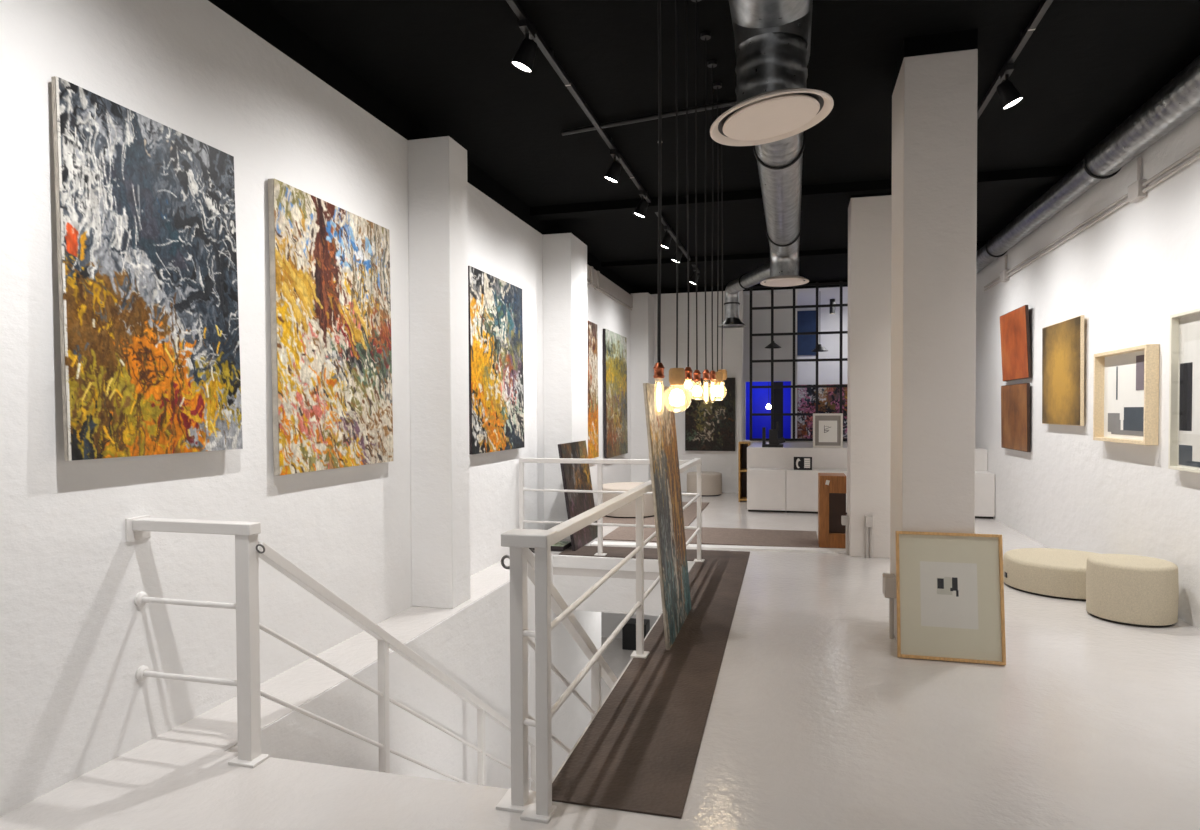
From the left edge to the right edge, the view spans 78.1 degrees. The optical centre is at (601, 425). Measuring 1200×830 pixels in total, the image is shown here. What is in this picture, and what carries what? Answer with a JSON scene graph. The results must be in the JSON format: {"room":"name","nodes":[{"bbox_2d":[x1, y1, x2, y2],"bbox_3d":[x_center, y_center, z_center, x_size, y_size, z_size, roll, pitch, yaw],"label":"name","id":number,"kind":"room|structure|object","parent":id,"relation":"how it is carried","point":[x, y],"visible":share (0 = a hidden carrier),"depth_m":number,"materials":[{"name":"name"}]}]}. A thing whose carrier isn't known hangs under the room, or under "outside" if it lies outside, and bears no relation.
{"room":"art gallery","nodes":[
{"label":"art gallery","id":0,"kind":"room"},
{"bbox_2d":[0,0,630,816],"bbox_3d":[-1.356,0.948,6.056,0.150,6.135,15.400,0,1,15],"label":"wall","id":1,"kind":"structure","parent":0,"point":[74,638],"depth_m":3.45,"materials":[{"name":"white paint"}]},
{"bbox_2d":[51,76,242,460],"bbox_3d":[-1.951,-0.607,3.268,0.053,1.464,0.923,0,1,15],"label":"canvas","id":2,"kind":"object","parent":1,"relation":"attached to","point":[146,217],"visible":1,"depth_m":3.16,"materials":[{"name":"paint"}]},
{"bbox_2d":[268,178,392,474],"bbox_3d":[-1.626,-0.544,4.570,0.055,1.604,1.177,0,1,15],"label":"canvas","id":3,"kind":"object","parent":1,"relation":"attached to","point":[330,295],"visible":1,"depth_m":4.43,"materials":[{"name":"paint"}]},
{"bbox_2d":[468,266,523,454],"bbox_3d":[-0.988,-0.581,7.024,0.055,1.635,1.280,0,1,15],"label":"canvas","id":4,"kind":"object","parent":1,"relation":"attached to","point":[495,313],"visible":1,"depth_m":6.91,"materials":[{"name":"fabric"}]},
{"bbox_2d":[208,0,847,294],"bbox_3d":[1.306,-2.214,5.360,5.645,0.195,15.520,0,1,15],"label":"trim","id":5,"kind":"structure","parent":1,"relation":"attached to","point":[257,16],"depth_m":4.86,"materials":[{"name":"black paint"}]},
{"bbox_2d":[587,320,598,458],"bbox_3d":[-0.184,-0.492,10.119,0.054,1.885,0.910,0,1,15],"label":"canvas","id":6,"kind":"object","parent":1,"relation":"attached to","point":[593,434],"visible":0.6,"depth_m":10.28,"materials":[{"name":"fabric"}]},
{"bbox_2d":[587,264,632,310],"bbox_3d":[0.032,-2.087,10.939,0.069,0.260,3.950,0,1,15],"label":"trunking","id":7,"kind":"object","parent":1,"relation":"attached to","point":[595,279],"visible":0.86,"depth_m":11.16,"materials":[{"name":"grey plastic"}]},
{"bbox_2d":[603,329,627,457],"bbox_3d":[0.232,-0.495,11.716,0.054,1.935,1.430,0,1,15],"label":"canvas","id":8,"kind":"object","parent":1,"relation":"attached to","point":[614,344],"visible":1,"depth_m":11.57,"materials":[{"name":"fabric"}]},
{"bbox_2d":[227,555,693,789],"bbox_3d":[-0.106,2.674,5.964,1.560,2.678,6.620,0,1,15],"label":"wall","id":9,"kind":"structure","parent":0,"point":[471,646],"depth_m":5.47,"materials":[{"name":"white paint"}]},
{"bbox_2d":[590,541,845,552],"bbox_3d":[1.207,1.281,7.815,2.671,0.020,0.179,0,1,10],"label":"trim","id":10,"kind":"structure","parent":9,"relation":"attached to","point":[595,543],"depth_m":7.72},
{"bbox_2d":[0,492,1199,829],"bbox_3d":[1.683,1.409,6.826,5.345,0.200,18.400,0,1,15],"label":"floor","id":11,"kind":"structure","parent":0,"point":[815,721],"depth_m":3.21,"materials":[{"name":"plastic"}]},
{"bbox_2d":[408,136,469,608],"bbox_3d":[-1.224,-0.384,5.594,0.335,3.455,0.315,0,1,15],"label":"pillar","id":12,"kind":"structure","parent":11,"relation":"on","point":[437,166],"depth_m":5.45,"materials":[{"name":"white paint"}]},
{"bbox_2d":[529,541,571,550],"bbox_3d":[-0.552,1.264,7.817,0.400,0.051,0.300,0,1,15],"label":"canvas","id":13,"kind":"object","parent":11,"relation":"on","point":[561,545],"visible":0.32,"depth_m":7.70,"materials":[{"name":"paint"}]},
{"bbox_2d":[543,233,587,538],"bbox_3d":[-0.415,-0.448,8.692,0.340,3.455,0.670,0,1,15],"label":"pillar","id":14,"kind":"structure","parent":11,"relation":"on","point":[565,344],"depth_m":8.38,"materials":[{"name":"white paint"}]},
{"bbox_2d":[496,458,704,822],"bbox_3d":[-0.504,2.005,5.154,1.905,3.337,4.760,0,1,15],"label":"guard railing","id":15,"kind":"object","parent":11,"relation":"on","point":[536,806],"visible":0.89,"depth_m":2.72,"materials":[{"name":"white metal"}]},
{"bbox_2d":[630,293,653,481],"bbox_3d":[0.731,-0.563,13.140,0.320,3.500,0.580,0,1,15],"label":"pillar","id":16,"kind":"structure","parent":11,"relation":"on","point":[642,313],"depth_m":12.86,"materials":[{"name":"white paint"}]},
{"bbox_2d":[552,546,749,818],"bbox_3d":[-0.002,1.340,5.333,1.915,0.007,5.095,0,1,15],"label":"floor mat","id":17,"kind":"object","parent":11,"relation":"on","point":[639,752],"visible":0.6,"depth_m":3.55,"materials":[{"name":"brown carpet"}]},
{"bbox_2d":[558,440,597,550],"bbox_3d":[-0.243,0.732,8.098,0.188,1.109,0.950,0,1,15],"label":"canvas","id":18,"kind":"object","parent":17,"relation":"on","point":[575,476],"visible":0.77,"depth_m":7.99,"materials":[{"name":"fabric"}]},
{"bbox_2d":[643,383,690,649],"bbox_3d":[0.453,0.537,4.934,0.160,1.614,0.985,0,1,15],"label":"canvas","id":19,"kind":"object","parent":17,"relation":"on","point":[661,430],"visible":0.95,"depth_m":4.79,"materials":[{"name":"fabric"}]},
{"bbox_2d":[597,502,708,526],"bbox_3d":[0.668,1.231,10.564,1.460,0.014,2.470,0,1,15],"label":"carpet","id":20,"kind":"object","parent":11,"relation":"on","point":[690,513],"visible":0.21,"depth_m":9.88,"materials":[{"name":"carpet"}]},
{"bbox_2d":[603,482,653,517],"bbox_3d":[0.403,1.028,10.375,0.888,0.402,1.009,0,1,15],"label":"bench","id":21,"kind":"object","parent":20,"relation":"on","point":[628,510],"visible":0.44,"depth_m":9.96,"materials":[{"name":"beige fabric"}]},
{"bbox_2d":[687,471,721,495],"bbox_3d":[1.781,0.998,12.817,0.608,0.382,0.608,0,1,15],"label":"pouf","id":22,"kind":"object","parent":11,"relation":"on","point":[711,482],"visible":0.9,"depth_m":12.57,"materials":[{"name":"beige fabric"}]},
{"bbox_2d":[603,526,818,547],"bbox_3d":[1.272,1.269,8.553,2.360,0.014,1.100,0,1,15],"label":"carpet","id":23,"kind":"object","parent":11,"relation":"on","point":[709,535],"visible":0.64,"depth_m":8.42,"materials":[{"name":"carpet"}]},
{"bbox_2d":[738,441,750,501],"bbox_3d":[2.304,0.731,11.895,0.174,0.950,0.350,0,1,15],"label":"oak shelf","id":24,"kind":"object","parent":11,"relation":"on","point":[742,445],"visible":0.75,"depth_m":12.02,"materials":[{"name":"brown wood"}]},
{"bbox_2d":[747,468,785,512],"bbox_3d":[2.395,0.926,10.708,0.538,0.605,0.390,0,1,15],"label":"base cabinet","id":25,"kind":"object","parent":11,"relation":"on","point":[766,487],"visible":0.91,"depth_m":10.53,"materials":[{"name":"white paint"}]},
{"bbox_2d":[786,468,825,512],"bbox_3d":[2.918,0.927,10.572,0.538,0.605,0.390,0,1,15],"label":"base cabinet","id":26,"kind":"object","parent":11,"relation":"on","point":[801,485],"visible":0.75,"depth_m":10.40,"materials":[{"name":"white paint"}]},
{"bbox_2d":[794,457,811,469],"bbox_3d":[2.860,0.534,10.501,0.252,0.185,0.031,0,1,15],"label":"framed picture","id":27,"kind":"object","parent":26,"relation":"on","point":[800,463],"visible":1,"depth_m":10.49,"materials":[{"name":"black"}]},
{"bbox_2d":[818,473,845,547],"bbox_3d":[2.483,0.903,7.970,0.273,0.760,0.402,0,1,15],"label":"painting","id":28,"kind":"object","parent":11,"relation":"on","point":[831,486],"visible":0.94,"depth_m":7.80,"materials":[{"name":"orange wood"}]},
{"bbox_2d":[825,469,846,513],"bbox_3d":[3.441,0.928,10.436,0.538,0.605,0.390,0,1,15],"label":"base cabinet","id":29,"kind":"object","parent":11,"relation":"on","point":[844,471],"visible":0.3,"depth_m":10.28,"materials":[{"name":"white paint"}]},
{"bbox_2d":[747,442,987,470],"bbox_3d":[3.977,0.754,11.512,3.250,0.905,1.950,0,1,15],"label":"cabinet","id":30,"kind":"object","parent":11,"relation":"on","point":[758,456],"visible":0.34,"depth_m":10.81,"materials":[{"name":"white paint"}]},
{"bbox_2d":[762,422,784,447],"bbox_3d":[2.557,0.130,10.975,0.336,0.375,0.120,0,1,15],"label":"metal sculpture","id":31,"kind":"object","parent":30,"relation":"on","point":[773,441],"visible":0.99,"depth_m":10.94,"materials":[{"name":"black metal"}]},
{"bbox_2d":[847,195,891,557],"bbox_3d":[2.723,-0.475,7.415,0.462,3.535,0.380,0,1,15],"label":"pillar","id":32,"kind":"structure","parent":11,"relation":"on","point":[869,218],"depth_m":7.24,"materials":[{"name":"white paint"}]},
{"bbox_2d":[841,516,848,554],"bbox_3d":[2.452,1.101,7.436,0.070,0.385,0.100,0,1,15],"label":"outlet box","id":33,"kind":"object","parent":32,"relation":"attached to","point":[844,519],"visible":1,"depth_m":7.42,"materials":[{"name":"grey plastic"}]},
{"bbox_2d":[865,515,872,557],"bbox_3d":[2.622,1.089,7.244,0.072,0.415,0.065,0,1,15],"label":"outlet box","id":34,"kind":"object","parent":32,"relation":"attached to","point":[868,519],"visible":1,"depth_m":7.24,"materials":[{"name":"grey plastic"}]},
{"bbox_2d":[848,192,891,205],"bbox_3d":[2.716,-2.300,7.379,0.458,0.115,0.376,0,1,15],"label":"trim","id":35,"kind":"structure","parent":32,"relation":"attached to","point":[889,193],"depth_m":7.21,"materials":[{"name":"black paint"}]},
{"bbox_2d":[890,49,977,639],"bbox_3d":[2.056,-0.418,4.619,0.400,3.537,0.550,0,1,15],"label":"pillar","id":36,"kind":"structure","parent":11,"relation":"on","point":[934,222],"depth_m":4.35,"materials":[{"name":"white paint"}]},
{"bbox_2d":[882,573,895,638],"bbox_3d":[1.831,1.150,4.700,0.072,0.400,0.130,0,1,15],"label":"outlet box","id":37,"kind":"object","parent":36,"relation":"attached to","point":[889,580],"visible":0.88,"depth_m":4.67,"materials":[{"name":"grey plastic"}]},
{"bbox_2d":[892,29,977,93],"bbox_3d":[2.049,-2.243,4.583,0.396,0.113,0.546,0,1,15],"label":"trim","id":38,"kind":"structure","parent":36,"relation":"attached to","point":[965,39],"depth_m":4.33,"materials":[{"name":"black paint"}]},
{"bbox_2d":[895,531,1005,664],"bbox_3d":[2.022,0.991,4.299,0.573,0.727,0.127,0,1,15],"label":"framed picture","id":39,"kind":"object","parent":11,"relation":"on","point":[950,586],"visible":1,"depth_m":4.30,"materials":[{"name":"brown wood"}]},
{"bbox_2d":[975,471,994,518],"bbox_3d":[5.001,0.930,10.030,0.523,0.605,0.390,0,1,15],"label":"base cabinet","id":40,"kind":"object","parent":11,"relation":"on","point":[984,480],"visible":0.41,"depth_m":9.81,"materials":[{"name":"white paint"}]},
{"bbox_2d":[1003,548,1098,600],"bbox_3d":[3.756,1.189,5.993,0.890,0.257,0.888,0,1,15],"label":"bench","id":41,"kind":"object","parent":11,"relation":"on","point":[1046,572],"visible":0.64,"depth_m":5.78,"materials":[{"name":"beige fabric"}]},
{"bbox_2d":[1086,554,1178,627],"bbox_3d":[3.680,1.131,5.138,0.524,0.407,0.524,0,1,15],"label":"pouf","id":42,"kind":"object","parent":11,"relation":"on","point":[1124,589],"visible":1,"depth_m":4.94,"materials":[{"name":"beige fabric"}]},
{"bbox_2d":[601,637,633,701],"bbox_3d":[0.514,4.031,7.960,5.400,0.120,10.900,0,1,15],"label":"floor","id":43,"kind":"structure","parent":0,"point":[617,659],"depth_m":12.39,"materials":[{"name":"concrete"}]},
{"bbox_2d":[622,618,649,649],"bbox_3d":[0.605,3.643,12.914,0.420,0.460,0.350,0,1,15],"label":"storage box","id":44,"kind":"object","parent":43,"relation":"on","point":[629,629],"visible":0.47,"depth_m":12.77,"materials":[{"name":"black paint"}]},
{"bbox_3d":[-0.456,2.787,4.776,1.440,2.501,3.640,0,1,15],"label":"stairs","id":45,"kind":"structure","parent":43,"relation":"on","visible":0},
{"bbox_2d":[125,515,535,790],"bbox_3d":[-1.265,2.021,4.836,0.642,3.323,3.582,0,1,15],"label":"stair railing","id":46,"kind":"object","parent":45,"relation":"on","point":[248,550],"visible":0.9,"depth_m":3.17,"materials":[{"name":"white metal"}]},
{"bbox_2d":[601,612,658,677],"bbox_3d":[1.094,2.685,10.184,5.600,2.480,6.150,0,1,15],"label":"wall","id":47,"kind":"structure","parent":0,"point":[610,622],"depth_m":13.46,"materials":[{"name":"white paint"}]},
{"bbox_2d":[263,0,1199,289],"bbox_3d":[1.693,-2.418,6.847,5.645,0.150,18.600,0,1,15],"label":"ceiling","id":48,"kind":"structure","parent":0,"point":[1087,66],"depth_m":5.00,"materials":[{"name":"black paint"}]},
{"bbox_2d":[506,0,699,272],"bbox_3d":[-0.008,-2.287,5.690,0.044,0.052,12.100,0,1,15],"label":"track","id":49,"kind":"object","parent":48,"relation":"attached to","point":[548,52],"visible":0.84,"depth_m":5.08,"materials":[{"name":"black metal"}]},
{"bbox_2d":[511,19,536,72],"bbox_3d":[-0.431,-2.108,4.130,0.149,0.250,0.150,0,1,15],"label":"track spotlight","id":50,"kind":"object","parent":49,"relation":"hanging from","point":[523,60],"visible":1,"depth_m":4.09,"materials":[{"name":"black paint"}]},
{"bbox_2d":[604,149,621,182],"bbox_3d":[0.095,-2.150,6.152,0.149,0.250,0.150,0,1,15],"label":"track spotlight","id":51,"kind":"object","parent":49,"relation":"hanging from","point":[613,173],"visible":1,"depth_m":6.11,"materials":[{"name":"black paint"}]},
{"bbox_2d":[634,190,647,217],"bbox_3d":[0.387,-2.173,7.274,0.149,0.250,0.150,0,1,15],"label":"track spotlight","id":52,"kind":"object","parent":49,"relation":"hanging from","point":[641,209],"visible":1,"depth_m":7.23,"materials":[{"name":"black paint"}]},
{"bbox_2d":[661,226,671,248],"bbox_3d":[0.749,-2.202,8.668,0.149,0.250,0.150,0,1,15],"label":"track spotlight","id":53,"kind":"object","parent":49,"relation":"hanging from","point":[665,242],"visible":0.88,"depth_m":8.62,"materials":[{"name":"black paint"}]},
{"bbox_2d":[671,243,682,262],"bbox_3d":[0.970,-2.220,9.519,0.149,0.250,0.150,0,1,15],"label":"track spotlight","id":54,"kind":"object","parent":49,"relation":"hanging from","point":[679,245],"visible":0.7,"depth_m":9.48,"materials":[{"name":"black paint"}]},
{"bbox_2d":[689,267,698,284],"bbox_3d":[1.398,-2.254,11.164,0.149,0.250,0.150,0,1,15],"label":"track spotlight","id":55,"kind":"object","parent":49,"relation":"hanging from","point":[693,279],"visible":0.88,"depth_m":11.12,"materials":[{"name":"black paint"}]},
{"bbox_2d":[561,99,736,135],"bbox_3d":[0.365,-2.280,5.464,1.471,0.034,0.036,0,1,24],"label":"ceiling pipe","id":56,"kind":"object","parent":48,"relation":"attached to","point":[731,102],"visible":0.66,"depth_m":5.46,"materials":[{"name":"black metal"}]},
{"bbox_2d":[653,0,664,415],"bbox_3d":[0.216,-1.147,2.814,0.060,2.220,0.060,0,1,15],"label":"pendant bulb","id":57,"kind":"object","parent":48,"relation":"hanging from","point":[658,368],"visible":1,"depth_m":2.81,"materials":[{"name":"orange metal"}]},
{"bbox_2d":[653,362,664,377],"bbox_3d":[0.220,-0.214,2.832,0.046,0.062,0.046,0,1,15],"label":"socket","id":58,"kind":"object","parent":57,"relation":"attached to","point":[658,368],"depth_m":2.82,"materials":[{"name":"orange metal"}]},
{"bbox_2d":[663,0,690,412],"bbox_3d":[0.330,-1.162,3.249,0.125,2.208,0.125,0,1,15],"label":"pendant bulb","id":59,"kind":"object","parent":48,"relation":"hanging from","point":[676,375],"visible":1,"depth_m":3.24,"materials":[{"name":"glass"}]},
{"bbox_2d":[669,368,684,384],"bbox_3d":[0.333,-0.217,3.268,0.072,0.075,0.072,0,1,15],"label":"socket","id":60,"kind":"object","parent":59,"relation":"attached to","point":[676,375],"depth_m":3.24,"materials":[{"name":"brown wood"}]},
{"bbox_2d":[685,0,692,387],"bbox_3d":[0.420,-1.221,3.596,0.064,2.105,0.064,0,1,15],"label":"pendant bulb","id":61,"kind":"object","parent":48,"relation":"hanging from","point":[688,371],"visible":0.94,"depth_m":3.59,"materials":[{"name":"orange metal"}]},
{"bbox_2d":[685,367,692,378],"bbox_3d":[0.424,-0.259,3.615,0.046,0.062,0.046,0,1,15],"label":"socket","id":62,"kind":"object","parent":61,"relation":"attached to","point":[688,371],"depth_m":3.60,"materials":[{"name":"orange metal"}]},
{"bbox_2d":[688,0,701,397],"bbox_3d":[0.506,-1.208,3.926,0.094,2.144,0.094,0,1,15],"label":"pendant bulb","id":63,"kind":"object","parent":48,"relation":"hanging from","point":[696,391],"visible":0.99,"depth_m":3.92,"materials":[{"name":"orange metal"}]},
{"bbox_2d":[693,370,700,380],"bbox_3d":[0.509,-0.270,3.944,0.046,0.062,0.046,0,1,15],"label":"socket","id":64,"kind":"object","parent":63,"relation":"attached to","point":[696,375],"depth_m":3.93,"materials":[{"name":"orange metal"}]},
{"bbox_2d":[701,31,710,400],"bbox_3d":[0.611,-1.207,4.332,0.060,2.162,0.060,0,1,15],"label":"pendant bulb","id":65,"kind":"object","parent":48,"relation":"hanging from","point":[705,35],"visible":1,"depth_m":4.33,"materials":[{"name":"orange metal"}]},
{"bbox_2d":[702,369,709,379],"bbox_3d":[0.615,-0.304,4.350,0.046,0.062,0.046,0,1,15],"label":"socket","id":66,"kind":"object","parent":65,"relation":"attached to","point":[705,373],"depth_m":4.34,"materials":[{"name":"orange metal"}]},
{"bbox_2d":[707,60,716,399],"bbox_3d":[0.702,-1.221,4.680,0.060,2.150,0.060,0,1,15],"label":"pendant bulb","id":67,"kind":"object","parent":48,"relation":"hanging from","point":[712,63],"visible":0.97,"depth_m":4.68,"materials":[{"name":"orange metal"}]},
{"bbox_2d":[709,370,715,379],"bbox_3d":[0.705,-0.323,4.698,0.046,0.062,0.046,0,1,15],"label":"socket","id":68,"kind":"object","parent":67,"relation":"attached to","point":[712,374],"depth_m":4.68,"materials":[{"name":"orange metal"}]},
{"bbox_2d":[710,82,724,397],"bbox_3d":[0.782,-1.236,4.990,0.125,2.133,0.125,0,1,15],"label":"pendant bulb","id":69,"kind":"object","parent":48,"relation":"hanging from","point":[718,390],"visible":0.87,"depth_m":4.98,"materials":[{"name":"brown rubber"}]},
{"bbox_2d":[712,372,722,382],"bbox_3d":[0.786,-0.328,5.008,0.072,0.075,0.072,0,1,15],"label":"socket","id":70,"kind":"object","parent":69,"relation":"attached to","point":[719,375],"depth_m":4.98,"materials":[{"name":"brown wood"}]},
{"bbox_2d":[718,101,726,396],"bbox_3d":[0.863,-1.246,5.299,0.072,2.125,0.072,-1,2,-43],"label":"pendant bulb","id":71,"kind":"object","parent":48,"relation":"hanging from","point":[724,371],"visible":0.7,"depth_m":5.29,"materials":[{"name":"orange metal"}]},
{"bbox_2d":[718,369,726,379],"bbox_3d":[0.866,-0.367,5.317,0.072,0.075,0.072,0,1,15],"label":"socket","id":72,"kind":"object","parent":71,"relation":"attached to","point":[724,371],"depth_m":5.29,"materials":[{"name":"brown wood"}]},
{"bbox_2d":[710,0,833,327],"bbox_3d":[0.999,-1.795,4.395,1.074,0.993,12.884,0,1,11],"label":"ventilation duct","id":73,"kind":"object","parent":48,"relation":"hanging from","point":[773,109],"visible":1,"depth_m":3.30,"materials":[{"name":"metal"}]},
{"bbox_2d":[718,317,745,327],"bbox_3d":[1.868,-1.483,10.593,0.400,0.118,0.400,0,1,15],"label":"diffuser","id":74,"kind":"object","parent":73,"relation":"attached to","point":[729,322],"depth_m":10.50,"materials":[{"name":"metal"}]},
{"bbox_2d":[710,88,833,145],"bbox_3d":[0.757,-1.384,3.309,0.539,0.120,0.544,0,1,15],"label":"diffuser","id":75,"kind":"object","parent":73,"relation":"attached to","point":[759,116],"depth_m":3.27,"materials":[{"name":"white metal"}]},
{"bbox_2d":[760,275,808,286],"bbox_3d":[2.011,-1.600,8.125,0.520,0.058,0.520,0,1,15],"label":"diffuser","id":76,"kind":"object","parent":73,"relation":"attached to","point":[774,280],"depth_m":8.05,"materials":[{"name":"white metal"}]},
{"bbox_2d":[530,165,1075,268],"bbox_3d":[2.216,-2.339,8.857,5.345,0.090,3.250,0,1,15],"label":"ceiling beam","id":77,"kind":"structure","parent":48,"relation":"attached to","point":[1041,175],"depth_m":7.54,"materials":[{"name":"black paint"}]},
{"bbox_2d":[977,0,1052,119],"bbox_3d":[2.822,-2.298,5.677,0.044,0.052,9.500,0,1,15],"label":"track","id":78,"kind":"object","parent":48,"relation":"attached to","point":[1025,34],"visible":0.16,"depth_m":4.38,"materials":[{"name":"black metal"}]},
{"bbox_2d":[997,63,1022,109],"bbox_3d":[2.575,-2.130,4.660,0.150,0.250,0.150,0,1,15],"label":"track spotlight","id":79,"kind":"object","parent":78,"relation":"attached to","point":[1009,96],"visible":1,"depth_m":4.63,"materials":[{"name":"black paint"}]},
{"bbox_2d":[976,55,1199,273],"bbox_3d":[3.748,-2.142,4.768,0.292,0.334,15.000,0,1,15],"label":"ventilation duct","id":80,"kind":"object","parent":48,"relation":"hanging from","point":[1177,100],"visible":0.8,"depth_m":5.62,"materials":[{"name":"metal"}]},
{"bbox_2d":[650,290,846,492],"bbox_3d":[3.251,-0.597,12.846,5.345,3.560,0.120,0,1,15],"label":"wall","id":81,"kind":"structure","parent":0,"point":[724,462],"depth_m":13.16,"materials":[{"name":"white paint"}]},
{"bbox_2d":[685,378,734,450],"bbox_3d":[1.923,-0.202,13.108,0.880,1.290,0.041,0,1,15],"label":"canvas","id":82,"kind":"object","parent":81,"relation":"attached to","point":[709,424],"visible":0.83,"depth_m":13.09,"materials":[{"name":"fabric"}]},
{"bbox_2d":[737,376,741,492],"bbox_3d":[2.425,0.153,13.002,0.080,2.060,0.045,0,1,15],"label":"trim","id":83,"kind":"structure","parent":81,"relation":"attached to","point":[739,378],"depth_m":12.97,"materials":[{"name":"white paint"}]},
{"bbox_2d":[750,281,847,440],"bbox_3d":[3.576,-1.097,12.668,2.037,2.716,0.040,0,1,15],"label":"grid window","id":84,"kind":"structure","parent":81,"relation":"in","point":[841,305],"depth_m":12.72,"materials":[{"name":"black paint"}]},
{"bbox_2d":[746,381,790,439],"bbox_3d":[3.131,0.004,14.326,1.250,2.300,1.100,0,1,15],"label":"wall","id":85,"kind":"structure","parent":0,"point":[761,397],"depth_m":14.76,"materials":[{"name":"paint"}]},
{"bbox_2d":[743,293,796,439],"bbox_3d":[2.450,-0.654,13.870,2.360,3.640,0.100,0,1,15],"label":"wall","id":86,"kind":"structure","parent":0,"point":[783,318],"depth_m":13.64,"materials":[{"name":"white paint"}]},
{"bbox_2d":[774,382,782,437],"bbox_3d":[3.259,0.171,13.707,0.210,1.970,0.040,0,1,15],"label":"door","id":87,"kind":"structure","parent":86,"relation":"in","point":[778,392],"depth_m":13.67,"materials":[{"name":"black metal"}]},
{"bbox_2d":[743,287,847,305],"bbox_3d":[4.261,-2.468,13.991,3.000,0.048,2.680,0,1,15],"label":"ceiling","id":88,"kind":"structure","parent":0,"point":[807,296],"depth_m":13.71,"materials":[{"name":"white paint"}]},
{"bbox_2d":[765,342,780,348],"bbox_3d":[3.100,-1.919,13.364,0.300,1.015,0.300,0,1,15],"label":"cone pendant","id":89,"kind":"object","parent":88,"relation":"hanging from","point":[775,344],"visible":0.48,"depth_m":13.31,"materials":[{"name":"black paint"}]},
{"bbox_2d":[812,344,827,351],"bbox_3d":[3.944,-1.890,13.352,0.300,1.080,0.300,0,1,15],"label":"cone pendant","id":90,"kind":"object","parent":88,"relation":"hanging from","point":[820,348],"visible":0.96,"depth_m":13.29,"materials":[{"name":"black paint"}]},
{"bbox_2d":[830,299,834,313],"bbox_3d":[4.463,-2.311,14.293,0.100,0.280,0.100,0,1,15],"label":"ceiling spotlight","id":91,"kind":"object","parent":88,"relation":"attached to","point":[832,301],"visible":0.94,"depth_m":14.25,"materials":[{"name":"black paint"}]},
{"bbox_2d":[797,306,847,384],"bbox_3d":[3.835,-0.666,14.181,4.885,3.640,2.800,0,1,15],"label":"wall","id":92,"kind":"structure","parent":0,"point":[828,371],"depth_m":15.28,"materials":[{"name":"white paint"}]},
{"bbox_2d":[797,310,815,354],"bbox_3d":[4.282,-1.931,15.360,0.422,0.920,0.038,0,1,15],"label":"canvas","id":93,"kind":"object","parent":92,"relation":"attached to","point":[806,320],"visible":0.86,"depth_m":15.35},
{"bbox_2d":[797,384,846,438],"bbox_3d":[4.641,-0.281,15.286,1.150,1.150,0.036,0,1,15],"label":"canvas","id":94,"kind":"object","parent":92,"relation":"attached to","point":[828,398],"visible":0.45,"depth_m":15.32,"materials":[{"name":"fabric"}]},
{"bbox_2d":[813,413,842,447],"bbox_3d":[3.302,0.069,10.790,0.418,0.500,0.040,0,1,15],"label":"framed picture","id":95,"kind":"object","parent":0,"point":[827,427],"visible":1,"depth_m":10.79,"materials":[{"name":"white paper"}]},
{"bbox_2d":[975,110,1199,628],"bbox_3d":[3.957,-0.407,4.647,0.150,3.500,15.400,0,1,15],"label":"wall","id":96,"kind":"structure","parent":0,"point":[1137,267],"depth_m":6.29,"materials":[{"name":"white paint"}]},
{"bbox_2d":[1001,383,1029,451],"bbox_3d":[4.919,-0.104,8.800,0.043,0.778,1.070,0,1,15],"label":"painting","id":97,"kind":"object","parent":96,"relation":"attached to","point":[1015,398],"visible":1,"depth_m":8.70,"materials":[{"name":"orange fabric"}]},
{"bbox_2d":[1000,305,1031,380],"bbox_3d":[4.903,-0.955,8.771,0.073,0.815,1.060,0,1,15],"label":"painting","id":98,"kind":"object","parent":96,"relation":"attached to","point":[1014,325],"visible":1,"depth_m":8.66,"materials":[{"name":"orange paint"}]},
{"bbox_2d":[1042,315,1083,425],"bbox_3d":[4.515,-0.514,7.253,0.038,1.006,1.070,0,1,15],"label":"painting","id":99,"kind":"object","parent":96,"relation":"attached to","point":[1062,342],"visible":1,"depth_m":7.18,"materials":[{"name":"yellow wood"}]},
{"bbox_2d":[984,146,1199,291],"bbox_3d":[3.646,-1.861,3.870,0.065,0.320,13.200,0,1,15],"label":"conduit","id":100,"kind":"object","parent":96,"relation":"attached to","point":[1137,190],"visible":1,"depth_m":5.87,"materials":[{"name":"grey plastic"}]},
{"bbox_2d":[1093,344,1158,444],"bbox_3d":[4.155,-0.238,5.885,0.085,0.740,0.980,0,1,15],"label":"framed picture","id":101,"kind":"object","parent":96,"relation":"attached to","point":[1126,380],"visible":1,"depth_m":5.88,"materials":[{"name":"beige wood"}]},
{"bbox_2d":[1168,308,1199,473],"bbox_3d":[3.850,-0.225,4.660,0.060,1.065,0.965,0,1,15],"label":"framed picture","id":102,"kind":"object","parent":96,"relation":"attached to","point":[1184,365],"visible":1,"depth_m":5.02,"materials":[{"name":"white wood"}]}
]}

